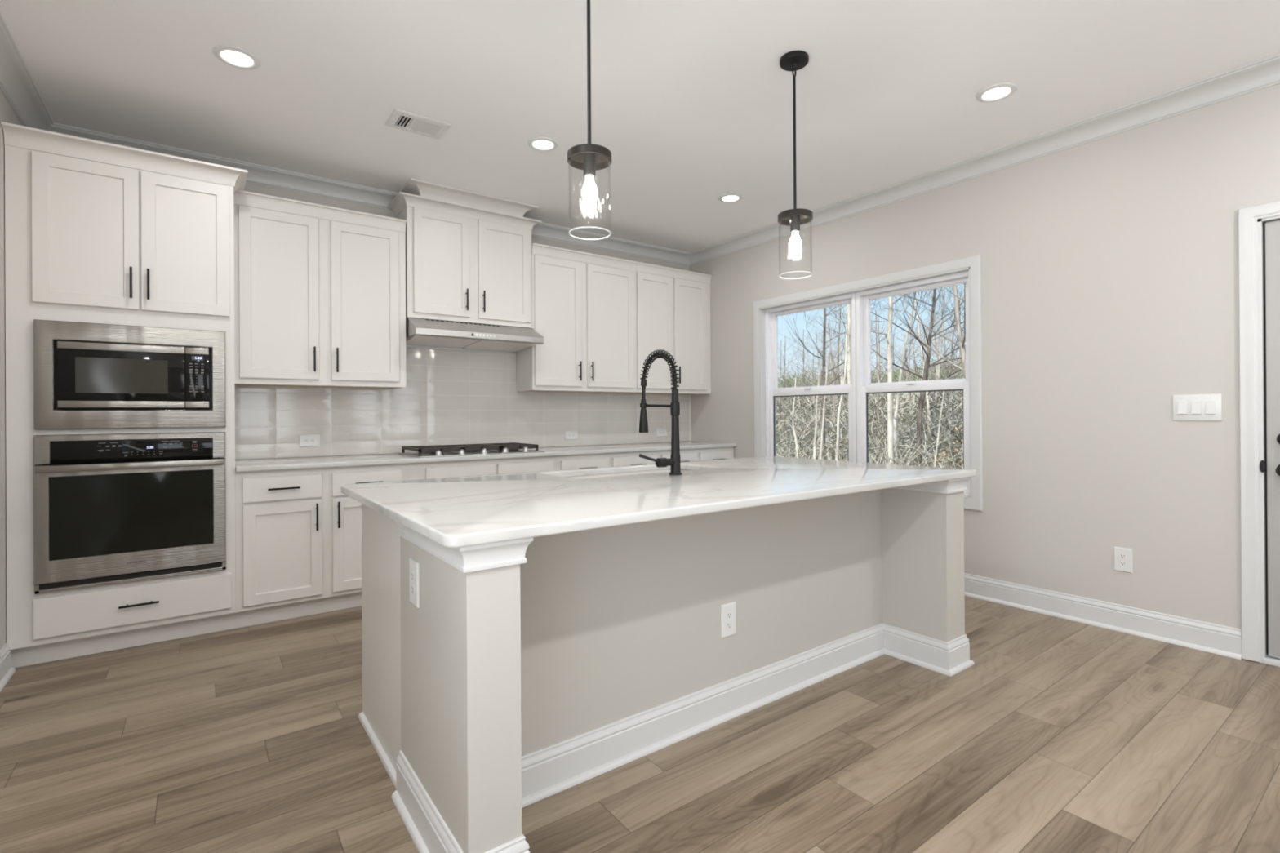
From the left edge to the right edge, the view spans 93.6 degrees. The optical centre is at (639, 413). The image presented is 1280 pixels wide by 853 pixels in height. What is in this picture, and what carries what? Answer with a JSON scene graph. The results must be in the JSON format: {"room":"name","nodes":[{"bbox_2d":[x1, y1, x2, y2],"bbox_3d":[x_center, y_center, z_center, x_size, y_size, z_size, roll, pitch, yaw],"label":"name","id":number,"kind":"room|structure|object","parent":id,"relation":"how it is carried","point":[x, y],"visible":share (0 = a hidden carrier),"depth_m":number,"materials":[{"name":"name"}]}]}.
{"room":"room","nodes":[
{"label":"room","id":0,"kind":"room"},
{"bbox_2d":[0,88,22,649],"bbox_3d":[-1.129,-0.206,0.189,0.140,2.796,7.600,0,0,-36],"label":"wall","id":1,"kind":"structure","parent":0,"point":[7,115],"depth_m":2.77,"materials":[{"name":"beige paint"}]},
{"bbox_2d":[0,643,15,692],"bbox_3d":[-0.875,1.121,-0.005,0.030,0.138,7.000,0,0,-36],"label":"baseboard","id":2,"kind":"structure","parent":1,"relation":"attached to","point":[6,671],"depth_m":2.73,"materials":[{"name":"white paint"}]},
{"bbox_2d":[0,13,53,129],"bbox_3d":[-1.041,-1.555,0.261,0.098,0.099,7.600,0,0,-36],"label":"crown molding","id":3,"kind":"structure","parent":1,"relation":"attached to","point":[17,85],"depth_m":2.85,"materials":[{"name":"white paint"}]},
{"bbox_2d":[240,182,690,459],"bbox_3d":[-1.438,-0.197,4.763,5.057,2.796,0.140,0,0,-36],"label":"wall","id":4,"kind":"structure","parent":0,"point":[252,188],"depth_m":4.35,"materials":[{"name":"beige paint"}]},
{"bbox_2d":[233,190,406,389],"bbox_3d":[-2.099,-0.757,3.970,0.997,1.151,0.358,0,0,-36],"label":"upper cabinet","id":5,"kind":"object","parent":4,"relation":"attached to","point":[320,290],"visible":0.93,"depth_m":3.83,"materials":[{"name":"white paint"}]},
{"bbox_2d":[42,122,689,266],"bbox_3d":[-1.383,-1.546,4.664,4.757,0.099,0.098,0,0,-36],"label":"crown molding","id":6,"kind":"structure","parent":4,"relation":"attached to","point":[260,175],"depth_m":4.12,"materials":[{"name":"white paint"}]},
{"bbox_2d":[234,346,691,459],"bbox_3d":[-1.042,-0.189,4.961,3.864,0.945,0.008,0,0,-36],"label":"backsplash","id":7,"kind":"structure","parent":4,"relation":"attached to","point":[449,397],"depth_m":4.60,"materials":[{"name":"beige tile"}]},
{"bbox_2d":[299,434,319,446],"bbox_3d":[-2.236,0.180,4.072,0.122,0.078,0.007,0,0,-36],"label":"wall outlet","id":8,"kind":"object","parent":7,"relation":"attached to","point":[304,440],"visible":1,"depth_m":4.07,"materials":[{"name":"white plastic"}]},
{"bbox_2d":[564,430,577,439],"bbox_3d":[-0.601,0.185,5.273,0.122,0.078,0.007,0,0,-36],"label":"wall outlet","id":9,"kind":"object","parent":7,"relation":"attached to","point":[572,434],"visible":1,"depth_m":5.27,"materials":[{"name":"white plastic"}]},
{"bbox_2d":[656,428,666,436],"bbox_3d":[0.214,0.181,5.871,0.122,0.078,0.007,0,0,-36],"label":"wall outlet","id":10,"kind":"object","parent":7,"relation":"attached to","point":[660,432],"visible":1,"depth_m":5.87,"materials":[{"name":"white plastic"}]},
{"bbox_2d":[386,177,542,328],"bbox_3d":[-1.286,-1.135,4.522,1.066,0.922,0.433,0,0,-36],"label":"upper cabinet","id":11,"kind":"object","parent":4,"relation":"attached to","point":[468,253],"visible":0.97,"depth_m":4.39,"materials":[{"name":"white paint"}]},
{"bbox_2d":[405,317,543,353],"bbox_3d":[-1.258,-0.588,4.489,0.946,0.172,0.500,0,0,-36],"label":"range hood","id":12,"kind":"object","parent":4,"relation":"attached to","point":[420,332],"visible":1,"depth_m":4.37,"materials":[{"name":"silver metal"}]},
{"bbox_2d":[515,243,637,393],"bbox_3d":[-0.514,-0.765,5.133,1.012,1.151,0.358,0,0,-36],"label":"upper cabinet","id":13,"kind":"object","parent":4,"relation":"attached to","point":[584,304],"visible":1,"depth_m":4.97,"materials":[{"name":"white paint"}]},
{"bbox_2d":[623,262,711,395],"bbox_3d":[0.255,-0.769,5.698,0.892,1.151,0.358,0,0,-36],"label":"upper cabinet","id":14,"kind":"object","parent":4,"relation":"attached to","point":[673,305],"visible":0.69,"depth_m":5.58,"materials":[{"name":"white paint"}]},
{"bbox_2d":[0,595,1279,852],"bbox_3d":[0.862,1.242,1.641,5.057,0.120,7.880,0,0,-36],"label":"floor","id":15,"kind":"structure","parent":0,"point":[1060,735],"depth_m":2.07,"materials":[{"name":"brown wood"}]},
{"bbox_2d":[0,121,247,667],"bbox_3d":[-2.736,-0.067,3.303,0.948,2.546,0.669,0,0,-36],"label":"tall cabinet","id":16,"kind":"object","parent":15,"relation":"on","point":[96,232],"visible":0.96,"depth_m":3.00,"materials":[{"name":"white paint"}]},
{"bbox_2d":[33,431,226,594],"bbox_3d":[-2.697,0.476,3.244,0.746,0.751,0.612,0,0,-36],"label":"wall oven","id":17,"kind":"object","parent":16,"relation":"in","point":[113,508],"visible":1,"depth_m":3.02,"materials":[{"name":"silver metal"}]},
{"bbox_2d":[33,319,226,430],"bbox_3d":[-2.700,-0.186,3.249,0.746,0.522,0.487,0,0,-36],"label":"microwave","id":18,"kind":"object","parent":16,"relation":"in","point":[100,384],"visible":1,"depth_m":3.03,"materials":[{"name":"silver metal"}]},
{"bbox_2d":[235,463,408,628],"bbox_3d":[-2.027,0.761,3.823,0.927,0.884,0.662,0,0,-36],"label":"base cabinet","id":19,"kind":"object","parent":15,"relation":"on","point":[298,538],"visible":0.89,"depth_m":3.50,"materials":[{"name":"white paint"}]},
{"bbox_2d":[235,441,736,471],"bbox_3d":[-0.851,0.298,4.701,3.864,0.030,0.646,0,0,-36],"label":"countertop","id":20,"kind":"structure","parent":19,"relation":"on","point":[292,463],"depth_m":4.04,"materials":[{"name":"white stone"}]},
{"bbox_2d":[398,442,545,457],"bbox_3d":[-1.222,0.258,4.397,0.910,0.053,0.522,0,0,-36],"label":"gas cooktop","id":21,"kind":"object","parent":20,"relation":"in","point":[437,451],"visible":1,"depth_m":4.28,"materials":[{"name":"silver metal"}]},
{"bbox_2d":[408,455,555,479],"bbox_3d":[-1.221,0.757,4.415,1.072,0.884,0.662,0,0,-36],"label":"base cabinet","id":22,"kind":"object","parent":15,"relation":"on","point":[427,470],"visible":0.23,"depth_m":4.14,"materials":[{"name":"white paint"}]},
{"bbox_2d":[555,450,658,470],"bbox_3d":[-0.395,0.753,5.022,0.979,0.884,0.662,0,0,-36],"label":"base cabinet","id":23,"kind":"object","parent":15,"relation":"on","point":[620,459],"visible":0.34,"depth_m":4.74,"materials":[{"name":"white paint"}]},
{"bbox_2d":[358,469,974,852],"bbox_3d":[0.215,0.745,2.601,2.465,0.884,1.233,0,0,-36],"label":"kitchen island","id":24,"kind":"object","parent":15,"relation":"on","point":[526,672],"visible":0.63,"depth_m":2.10,"materials":[{"name":"paint"}]},
{"bbox_2d":[408,557,419,608],"bbox_3d":[-0.659,0.491,1.752,0.008,0.128,0.080,0,0,-36],"label":"wall outlet","id":25,"kind":"object","parent":24,"relation":"attached to","point":[414,565],"visible":1,"depth_m":1.74,"materials":[{"name":"white plastic"}]},
{"bbox_2d":[410,570,414,581],"bbox_3d":[-0.661,0.472,1.750,0.001,0.030,0.031,0,0,-36],"label":"receptacle","id":26,"kind":"object","parent":25,"relation":"attached to","point":[412,572],"depth_m":1.75,"materials":[{"name":"white plastic"}]},
{"bbox_2d":[411,584,414,595],"bbox_3d":[-0.661,0.511,1.750,0.001,0.030,0.031,0,0,-36],"label":"receptacle","id":27,"kind":"object","parent":25,"relation":"attached to","point":[412,585],"depth_m":1.75,"materials":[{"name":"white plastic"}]},
{"bbox_2d":[341,456,976,547],"bbox_3d":[0.208,0.288,2.620,2.535,0.030,1.287,0,0,-36],"label":"island countertop","id":28,"kind":"structure","parent":24,"relation":"on","point":[457,512],"depth_m":2.11,"materials":[{"name":"white stone"}]},
{"bbox_2d":[639,349,682,475],"bbox_3d":[0.032,-0.013,2.770,0.206,0.575,0.293,0,0,-36],"label":"kitchen faucet","id":29,"kind":"object","parent":28,"relation":"on","point":[674,462],"visible":1,"depth_m":2.71,"materials":[{"name":"black metal"}]},
{"bbox_2d":[720,601,736,638],"bbox_3d":[0.349,0.811,2.367,0.080,0.128,0.008,0,0,-36],"label":"wall outlet","id":30,"kind":"object","parent":24,"relation":"attached to","point":[728,611],"visible":1,"depth_m":2.36,"materials":[{"name":"white plastic"}]},
{"bbox_2d":[726,611,732,618],"bbox_3d":[0.351,0.791,2.365,0.031,0.030,0.001,0,0,-36],"label":"receptacle","id":31,"kind":"object","parent":30,"relation":"attached to","point":[729,614],"depth_m":2.36,"materials":[{"name":"white plastic"}]},
{"bbox_2d":[726,621,732,629],"bbox_3d":[0.351,0.831,2.365,0.031,0.030,0.001,0,0,-36],"label":"receptacle","id":32,"kind":"object","parent":30,"relation":"attached to","point":[729,624],"depth_m":2.36,"materials":[{"name":"white plastic"}]},
{"bbox_2d":[658,446,733,462],"bbox_3d":[0.357,0.749,5.574,0.886,0.884,0.662,0,0,-36],"label":"base cabinet","id":33,"kind":"object","parent":15,"relation":"on","point":[716,453],"visible":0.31,"depth_m":5.37,"materials":[{"name":"white paint"}]},
{"bbox_2d":[0,0,1279,252],"bbox_3d":[0.844,-1.674,1.646,5.057,0.120,7.880,0,0,-36],"label":"ceiling","id":34,"kind":"structure","parent":0,"point":[691,100],"depth_m":2.90,"materials":[{"name":"paint"}]},
{"bbox_2d":[212,44,261,69],"bbox_3d":[-1.802,-1.591,2.690,0.180,0.009,0.180,0,0,-36],"label":"recessed light","id":35,"kind":"object","parent":34,"relation":"in","point":[234,56],"visible":1,"depth_m":2.68,"materials":[{"name":"white plastic"}]},
{"bbox_2d":[384,108,452,139],"bbox_3d":[-1.224,-1.593,3.320,0.300,0.010,0.218,0,0,-36],"label":"ceiling vent","id":36,"kind":"object","parent":34,"relation":"in","point":[400,119],"visible":1,"depth_m":3.31,"materials":[{"name":"white plastic"}]},
{"bbox_2d":[527,137,558,151],"bbox_3d":[-0.575,-1.597,3.567,0.180,0.009,0.180,0,0,-36],"label":"recessed light","id":37,"kind":"object","parent":34,"relation":"in","point":[540,144],"visible":1,"depth_m":3.56,"materials":[{"name":"white plastic"}]},
{"bbox_2d":[567,0,611,239],"bbox_3d":[-0.176,-1.115,2.082,0.153,0.984,0.153,0,0,-36],"label":"pendant light","id":38,"kind":"object","parent":34,"relation":"hanging from","point":[589,157],"visible":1,"depth_m":2.07,"materials":[{"name":"black metal"}]},
{"bbox_2d":[583,152,595,177],"bbox_3d":[-0.175,-0.858,2.082,0.043,0.073,0.043,0,0,-36],"label":"socket","id":39,"kind":"object","parent":38,"relation":"attached to","point":[589,158],"depth_m":2.06,"materials":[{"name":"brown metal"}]},
{"bbox_2d":[718,193,742,202],"bbox_3d":[0.673,-1.603,4.473,0.180,0.009,0.180,0,0,-36],"label":"recessed light","id":40,"kind":"object","parent":34,"relation":"in","point":[728,197],"visible":1,"depth_m":4.46,"materials":[{"name":"white plastic"}]},
{"bbox_2d":[777,50,813,279],"bbox_3d":[0.702,-1.119,2.727,0.153,0.984,0.153,0,0,-36],"label":"pendant light","id":41,"kind":"object","parent":34,"relation":"hanging from","point":[794,60],"visible":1,"depth_m":2.72,"materials":[{"name":"black metal"}]},
{"bbox_2d":[790,214,799,233],"bbox_3d":[0.704,-0.862,2.727,0.043,0.073,0.043,0,0,-36],"label":"socket","id":42,"kind":"object","parent":41,"relation":"attached to","point":[794,220],"depth_m":2.71,"materials":[{"name":"brown metal"}]},
{"bbox_2d":[975,82,1017,102],"bbox_3d":[1.792,-1.612,3.024,0.180,0.009,0.180,0,0,-36],"label":"recessed light","id":43,"kind":"object","parent":34,"relation":"in","point":[999,91],"visible":1,"depth_m":3.02,"materials":[{"name":"white plastic"}]},
{"bbox_2d":[689,83,1279,629],"bbox_3d":[2.826,-0.226,3.093,0.160,2.796,7.600,0,0,-36],"label":"wall","id":44,"kind":"structure","parent":0,"point":[1109,264],"depth_m":3.35,"materials":[{"name":"beige paint"}]},
{"bbox_2d":[753,254,982,511],"bbox_3d":[1.661,-0.193,4.656,0.168,1.632,1.940,0,0,-36],"label":"window","id":45,"kind":"structure","parent":44,"relation":"in","point":[864,387],"depth_m":4.30,"materials":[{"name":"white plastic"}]},
{"bbox_2d":[764,293,857,462],"bbox_3d":[1.427,-0.192,5.028,0.106,1.480,0.913,0,0,-36],"label":"window","id":46,"kind":"structure","parent":45,"relation":"attached to","point":[772,391],"depth_m":5.10,"materials":[{"name":"white plastic"}]},
{"bbox_2d":[688,53,1279,265],"bbox_3d":[2.714,-1.574,3.019,0.098,0.099,7.600,0,0,-36],"label":"crown molding","id":47,"kind":"structure","parent":44,"relation":"attached to","point":[1264,73],"depth_m":3.50,"materials":[{"name":"white paint"}]},
{"bbox_2d":[964,573,1241,659],"bbox_3d":[1.888,1.111,4.220,0.030,0.138,3.340,0,0,-36],"label":"baseboard","id":48,"kind":"structure","parent":44,"relation":"attached to","point":[1218,639],"depth_m":3.28,"materials":[{"name":"white paint"}]},
{"bbox_2d":[1113,546,1132,573],"bbox_3d":[2.611,0.788,3.250,0.007,0.128,0.080,0,0,-36],"label":"wall outlet","id":49,"kind":"object","parent":44,"relation":"attached to","point":[1122,556],"visible":1,"depth_m":3.25,"materials":[{"name":"white plastic"}]},
{"bbox_2d":[1119,553,1126,559],"bbox_3d":[2.609,0.768,3.249,0.001,0.030,0.031,0,0,-36],"label":"receptacle","id":50,"kind":"object","parent":49,"relation":"attached to","point":[1122,556],"depth_m":3.25,"materials":[{"name":"white plastic"}]},
{"bbox_2d":[1119,560,1126,566],"bbox_3d":[2.609,0.807,3.249,0.001,0.030,0.031,0,0,-36],"label":"receptacle","id":51,"kind":"object","parent":49,"relation":"attached to","point":[1122,563],"depth_m":3.25,"materials":[{"name":"white plastic"}]},
{"bbox_2d":[1173,394,1222,420],"bbox_3d":[2.783,-0.032,3.006,0.013,0.131,0.183,0,0,-36],"label":"light switch","id":52,"kind":"object","parent":44,"relation":"attached to","point":[1188,406],"visible":1,"depth_m":3.00,"materials":[{"name":"white plastic"}]},
{"bbox_2d":[1237,200,1279,663],"bbox_3d":[3.222,0.093,2.541,0.179,2.152,0.959,0,0,-36],"label":"door frame","id":53,"kind":"structure","parent":44,"relation":"attached to","point":[1251,219],"depth_m":2.84,"materials":[{"name":"white paint"}]},
{"bbox_2d":[1259,220,1279,666],"bbox_3d":[3.199,0.131,2.532,0.207,2.076,0.816,0,0,-36],"label":"door","id":54,"kind":"structure","parent":44,"relation":"in","point":[1271,230],"depth_m":2.81,"materials":[{"name":"white paint"}]},
{"label":"outside","id":55,"kind":"structure","parent":0,"visible":0},
{"bbox_2d":[775,372,963,468],"bbox_3d":[18.195,-2.286,62.525,94.700,9.519,130.000,0,0,-36],"label":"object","id":56,"kind":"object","parent":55,"point":[808,437],"depth_m":26.15,"materials":[{"name":"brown plant"}]},
{"bbox_2d":[775,382,802,427],"bbox_3d":[3.675,-1.111,19.380,3.337,7.343,4.560,0,0,28],"label":"bare tree","id":57,"kind":"object","parent":56,"relation":"on","point":[784,383],"visible":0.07,"depth_m":19.48,"materials":[{"name":"grey plant"}]},
{"bbox_2d":[781,317,817,403],"bbox_3d":[13.399,-4.827,52.135,3.648,8.223,5.914,0,0,23],"label":"bare tree","id":58,"kind":"object","parent":56,"relation":"on","point":[815,317],"visible":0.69,"depth_m":52.65,"materials":[{"name":"grey plant"}]},
{"bbox_2d":[777,340,828,431],"bbox_3d":[7.568,-1.905,31.878,2.926,6.024,5.738,0,0,-22],"label":"bare tree","id":59,"kind":"object","parent":56,"relation":"on","point":[780,351],"visible":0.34,"depth_m":32.09,"materials":[{"name":"grey plant"}]},
{"bbox_2d":[786,332,822,404],"bbox_3d":[11.732,-2.829,42.388,3.054,6.181,5.448,0,0,12],"label":"bare tree","id":60,"kind":"object","parent":56,"relation":"on","point":[797,332],"visible":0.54,"depth_m":41.69,"materials":[{"name":"grey plant"}]},
{"bbox_2d":[775,346,840,457],"bbox_3d":[4.918,0.191,17.590,2.793,4.527,2.228,0,0,27],"label":"bare tree","id":61,"kind":"object","parent":56,"relation":"on","point":[794,398],"visible":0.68,"depth_m":18.07,"materials":[{"name":"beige plant"}]},
{"bbox_2d":[775,322,840,430],"bbox_3d":[8.351,-2.048,32.646,6.357,6.194,5.178,0,0,-36],"label":"bare tree","id":62,"kind":"object","parent":56,"relation":"on","point":[787,322],"visible":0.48,"depth_m":33.11,"materials":[{"name":"grey plant"}]},
{"bbox_2d":[791,360,834,458],"bbox_3d":[4.592,0.538,15.787,1.459,4.191,0.561,0,0,12],"label":"bare tree","id":63,"kind":"object","parent":56,"relation":"on","point":[817,400],"visible":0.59,"depth_m":15.74,"materials":[{"name":"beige plant"}]},
{"bbox_2d":[793,309,836,401],"bbox_3d":[14.755,-4.720,48.053,4.704,8.302,5.165,0,0,8],"label":"bare tree","id":64,"kind":"object","parent":56,"relation":"on","point":[822,309],"visible":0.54,"depth_m":48.93,"materials":[{"name":"grey plant"}]},
{"bbox_2d":[785,326,846,417],"bbox_3d":[11.619,-2.369,34.888,6.408,5.925,4.899,0,0,-36],"label":"bare tree","id":65,"kind":"object","parent":56,"relation":"on","point":[809,326],"visible":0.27,"depth_m":34.77,"materials":[{"name":"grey plant"}]},
{"bbox_2d":[785,306,847,423],"bbox_3d":[9.994,-3.503,32.495,4.645,8.509,6.035,0,0,29],"label":"bare tree","id":66,"kind":"object","parent":56,"relation":"on","point":[839,318],"visible":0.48,"depth_m":32.28,"materials":[{"name":"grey plant"}]},
{"bbox_2d":[806,353,839,459],"bbox_3d":[4.825,0.419,16.035,1.235,4.382,0.497,0,0,14],"label":"bare tree","id":67,"kind":"object","parent":56,"relation":"on","point":[824,399],"visible":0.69,"depth_m":15.80,"materials":[{"name":"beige plant"}]},
{"bbox_2d":[801,306,847,395],"bbox_3d":[14.168,-4.601,43.120,4.542,8.849,5.746,0,0,35],"label":"bare tree","id":68,"kind":"object","parent":56,"relation":"on","point":[841,381],"visible":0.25,"depth_m":43.12,"materials":[{"name":"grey plant"}]},
{"bbox_2d":[809,318,847,385],"bbox_3d":[15.893,-4.187,47.333,4.704,7.185,3.386,0,0,-19],"label":"bare tree","id":69,"kind":"object","parent":56,"relation":"on","point":[811,318],"visible":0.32,"depth_m":47.36,"materials":[{"name":"grey plant"}]},
{"bbox_2d":[814,320,844,382],"bbox_3d":[17.817,-5.030,54.573,4.258,7.465,3.675,0,0,-36],"label":"bare tree","id":70,"kind":"object","parent":56,"relation":"on","point":[842,321],"visible":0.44,"depth_m":54.82,"materials":[{"name":"grey plant"}]},
{"bbox_2d":[782,305,884,424],"bbox_3d":[10.011,-2.598,29.460,6.220,6.766,3.853,0,0,-16],"label":"bare tree","id":71,"kind":"object","parent":56,"relation":"on","point":[843,305],"visible":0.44,"depth_m":29.89,"materials":[{"name":"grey plant"}]},
{"bbox_2d":[778,311,897,438],"bbox_3d":[8.369,-2.362,26.514,4.442,7.131,6.018,0,0,-36],"label":"bare tree","id":72,"kind":"object","parent":56,"relation":"on","point":[834,402],"visible":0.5,"depth_m":26.45,"materials":[{"name":"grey plant"}]},
{"bbox_2d":[782,304,909,460],"bbox_3d":[4.942,-0.169,14.457,2.013,5.596,2.979,0,0,-36],"label":"bare tree","id":73,"kind":"object","parent":56,"relation":"on","point":[837,453],"visible":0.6,"depth_m":14.67,"materials":[{"name":"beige plant"}]},
{"bbox_2d":[807,317,900,399],"bbox_3d":[10.618,-2.249,31.183,5.147,5.943,5.008,0,0,-12],"label":"bare tree","id":74,"kind":"object","parent":56,"relation":"on","point":[832,317],"visible":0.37,"depth_m":30.76,"materials":[{"name":"grey plant"}]},
{"bbox_2d":[778,289,932,459],"bbox_3d":[6.879,-2.354,18.393,6.152,9.239,3.236,0,0,-20],"label":"bare tree","id":75,"kind":"object","parent":56,"relation":"on","point":[824,342],"visible":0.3,"depth_m":19.07,"materials":[{"name":"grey plant"}]},
{"bbox_2d":[814,293,906,464],"bbox_3d":[6.390,-2.989,14.864,5.325,11.003,3.200,0,0,40],"label":"bare tree","id":76,"kind":"object","parent":56,"relation":"on","point":[890,396],"visible":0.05,"depth_m":15.08,"materials":[{"name":"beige plant"}]},
{"bbox_2d":[775,351,964,468],"bbox_3d":[19.134,-1.754,54.199,41.057,8.535,91.169,0,0,-1],"label":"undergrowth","id":77,"kind":"object","parent":56,"relation":"on","point":[883,401],"visible":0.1,"depth_m":22.03,"materials":[{"name":"plant"}]},
{"bbox_2d":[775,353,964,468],"bbox_3d":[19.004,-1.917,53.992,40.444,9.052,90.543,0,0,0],"label":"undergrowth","id":78,"kind":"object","parent":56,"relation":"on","point":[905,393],"visible":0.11,"depth_m":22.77,"materials":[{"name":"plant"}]},
{"bbox_2d":[777,355,963,402],"bbox_3d":[16.895,-3.588,65.363,28.436,5.464,57.389,0,0,-36],"label":"evergreen foliage","id":79,"kind":"object","parent":56,"relation":"on","point":[947,357],"visible":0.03,"depth_m":55.73,"materials":[{"name":"green plant"}]},
{"bbox_2d":[793,426,963,468],"bbox_3d":[7.175,1.429,16.549,4.355,2.163,10.654,0,0,-4],"label":"foliage","id":80,"kind":"object","parent":56,"relation":"on","point":[944,454],"visible":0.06,"depth_m":15.99,"materials":[{"name":"green plant"}]},
{"bbox_2d":[846,292,915,461],"bbox_3d":[5.828,-2.713,15.860,3.881,10.564,2.156,0,0,37],"label":"bare tree","id":81,"kind":"object","parent":56,"relation":"on","point":[849,353],"visible":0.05,"depth_m":15.46,"materials":[{"name":"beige plant"}]},
{"bbox_2d":[871,315,896,382],"bbox_3d":[16.861,-4.067,42.744,4.776,6.945,2.830,0,0,-36],"label":"bare tree","id":82,"kind":"object","parent":56,"relation":"on","point":[879,379],"visible":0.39,"depth_m":43.01,"materials":[{"name":"grey plant"}]},
{"bbox_2d":[804,284,965,466],"bbox_3d":[7.835,-1.991,15.448,7.756,8.799,7.200,0,0,-12],"label":"bare tree","id":83,"kind":"object","parent":56,"relation":"on","point":[920,408],"visible":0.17,"depth_m":15.46,"materials":[{"name":"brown plant"}]},
{"bbox_2d":[872,317,898,377],"bbox_3d":[20.911,-5.256,52.586,3.003,6.873,4.033,0,0,7],"label":"bare tree","id":84,"kind":"object","parent":56,"relation":"on","point":[880,317],"visible":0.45,"depth_m":52.68,"materials":[{"name":"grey plant"}]},
{"bbox_2d":[835,311,937,448],"bbox_3d":[9.264,-1.733,23.122,4.926,6.352,3.199,0,0,-36],"label":"bare tree","id":85,"kind":"object","parent":56,"relation":"on","point":[877,350],"visible":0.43,"depth_m":23.08,"materials":[{"name":"grey plant"}]},
{"bbox_2d":[871,292,944,464],"bbox_3d":[8.088,-1.522,18.696,3.511,7.413,2.616,0,0,-36],"label":"bare tree","id":86,"kind":"object","parent":56,"relation":"on","point":[895,430],"visible":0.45,"depth_m":18.20,"materials":[{"name":"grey plant"}]},
{"bbox_2d":[893,330,922,379],"bbox_3d":[20.746,-4.272,47.247,2.947,5.599,3.300,0,0,38],"label":"bare tree","id":87,"kind":"object","parent":56,"relation":"on","point":[917,331],"visible":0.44,"depth_m":47.04,"materials":[{"name":"grey plant"}]},
{"bbox_2d":[883,310,936,395],"bbox_3d":[19.614,-4.734,44.014,4.286,7.103,3.460,0,0,-36],"label":"bare tree","id":88,"kind":"object","parent":56,"relation":"on","point":[914,310],"visible":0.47,"depth_m":44.61,"materials":[{"name":"grey plant"}]},
{"bbox_2d":[893,330,931,380],"bbox_3d":[21.944,-4.781,49.444,3.774,5.662,4.099,0,0,-2],"label":"bare tree","id":89,"kind":"object","parent":56,"relation":"on","point":[916,364],"visible":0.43,"depth_m":49.72,"materials":[{"name":"grey plant"}]},
{"bbox_2d":[873,289,962,435],"bbox_3d":[11.899,-2.752,23.449,4.599,7.518,5.224,0,0,-15],"label":"bare tree","id":90,"kind":"object","parent":56,"relation":"on","point":[928,409],"visible":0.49,"depth_m":23.85,"materials":[{"name":"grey plant"}]},
{"bbox_2d":[871,284,965,378],"bbox_3d":[6.641,-1.896,12.915,5.608,9.031,3.994,0,0,-40],"label":"bare tree","id":91,"kind":"object","parent":56,"relation":"on","point":[961,339],"visible":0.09,"depth_m":12.67,"materials":[{"name":"grey plant"}]},
{"bbox_2d":[874,376,963,466],"bbox_3d":[6.089,0.918,12.764,2.400,3.403,1.196,0,0,25],"label":"bare tree","id":92,"kind":"object","parent":56,"relation":"on","point":[944,393],"visible":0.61,"depth_m":12.70,"materials":[{"name":"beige plant"}]},
{"bbox_2d":[878,306,965,381],"bbox_3d":[17.344,-3.169,35.720,4.342,5.986,5.118,0,0,-36],"label":"bare tree","id":93,"kind":"object","parent":56,"relation":"on","point":[937,340],"visible":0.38,"depth_m":34.85,"materials":[{"name":"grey plant"}]},
{"bbox_2d":[893,317,963,417],"bbox_3d":[13.088,-2.283,27.348,4.203,5.589,4.089,0,0,-36],"label":"bare tree","id":94,"kind":"object","parent":56,"relation":"on","point":[942,325],"visible":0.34,"depth_m":27.06,"materials":[{"name":"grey plant"}]},
{"bbox_2d":[900,290,956,378],"bbox_3d":[19.387,-4.455,39.044,3.664,7.596,4.765,0,0,5],"label":"bare tree","id":95,"kind":"object","parent":56,"relation":"on","point":[923,291],"visible":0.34,"depth_m":38.75,"materials":[{"name":"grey plant"}]},
{"bbox_2d":[897,288,964,435],"bbox_3d":[11.858,-2.351,22.893,3.292,6.690,3.986,0,0,7],"label":"bare tree","id":96,"kind":"object","parent":56,"relation":"on","point":[953,338],"visible":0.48,"depth_m":23.06,"materials":[{"name":"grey plant"}]},
{"bbox_2d":[899,286,964,391],"bbox_3d":[18.560,-4.728,36.784,5.829,8.641,3.920,0,0,14],"label":"bare tree","id":97,"kind":"object","parent":56,"relation":"on","point":[952,286],"visible":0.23,"depth_m":36.67,"materials":[{"name":"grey plant"}]},
{"bbox_2d":[906,314,962,392],"bbox_3d":[20.233,-3.838,41.449,4.177,5.979,5.602,0,0,0],"label":"bare tree","id":98,"kind":"object","parent":56,"relation":"on","point":[950,314],"visible":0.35,"depth_m":40.62,"materials":[{"name":"grey plant"}]},
{"bbox_2d":[924,309,965,371],"bbox_3d":[24.597,-5.365,48.017,3.488,6.510,4.241,0,0,-36],"label":"bare tree","id":99,"kind":"object","parent":56,"relation":"on","point":[948,309],"visible":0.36,"depth_m":48.19,"materials":[{"name":"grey plant"}]},
{"bbox_2d":[930,329,963,430],"bbox_3d":[10.742,-1.271,17.780,4.200,6.350,2.474,0,0,20],"label":"bare tree","id":100,"kind":"object","parent":56,"relation":"on","point":[953,330],"visible":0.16,"depth_m":18.41,"materials":[{"name":"grey plant"}]},
{"bbox_2d":[929,315,964,467],"bbox_3d":[9.893,-0.579,17.588,2.096,5.292,3.294,0,0,3],"label":"bare tree","id":101,"kind":"object","parent":56,"relation":"on","point":[963,315],"visible":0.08,"depth_m":17.59,"materials":[{"name":"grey plant"}]},
{"bbox_2d":[939,294,965,372],"bbox_3d":[25.404,-6.207,46.055,4.862,8.246,3.625,0,0,40],"label":"bare tree","id":102,"kind":"object","parent":56,"relation":"on","point":[945,295],"visible":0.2,"depth_m":46.71,"materials":[{"name":"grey plant"}]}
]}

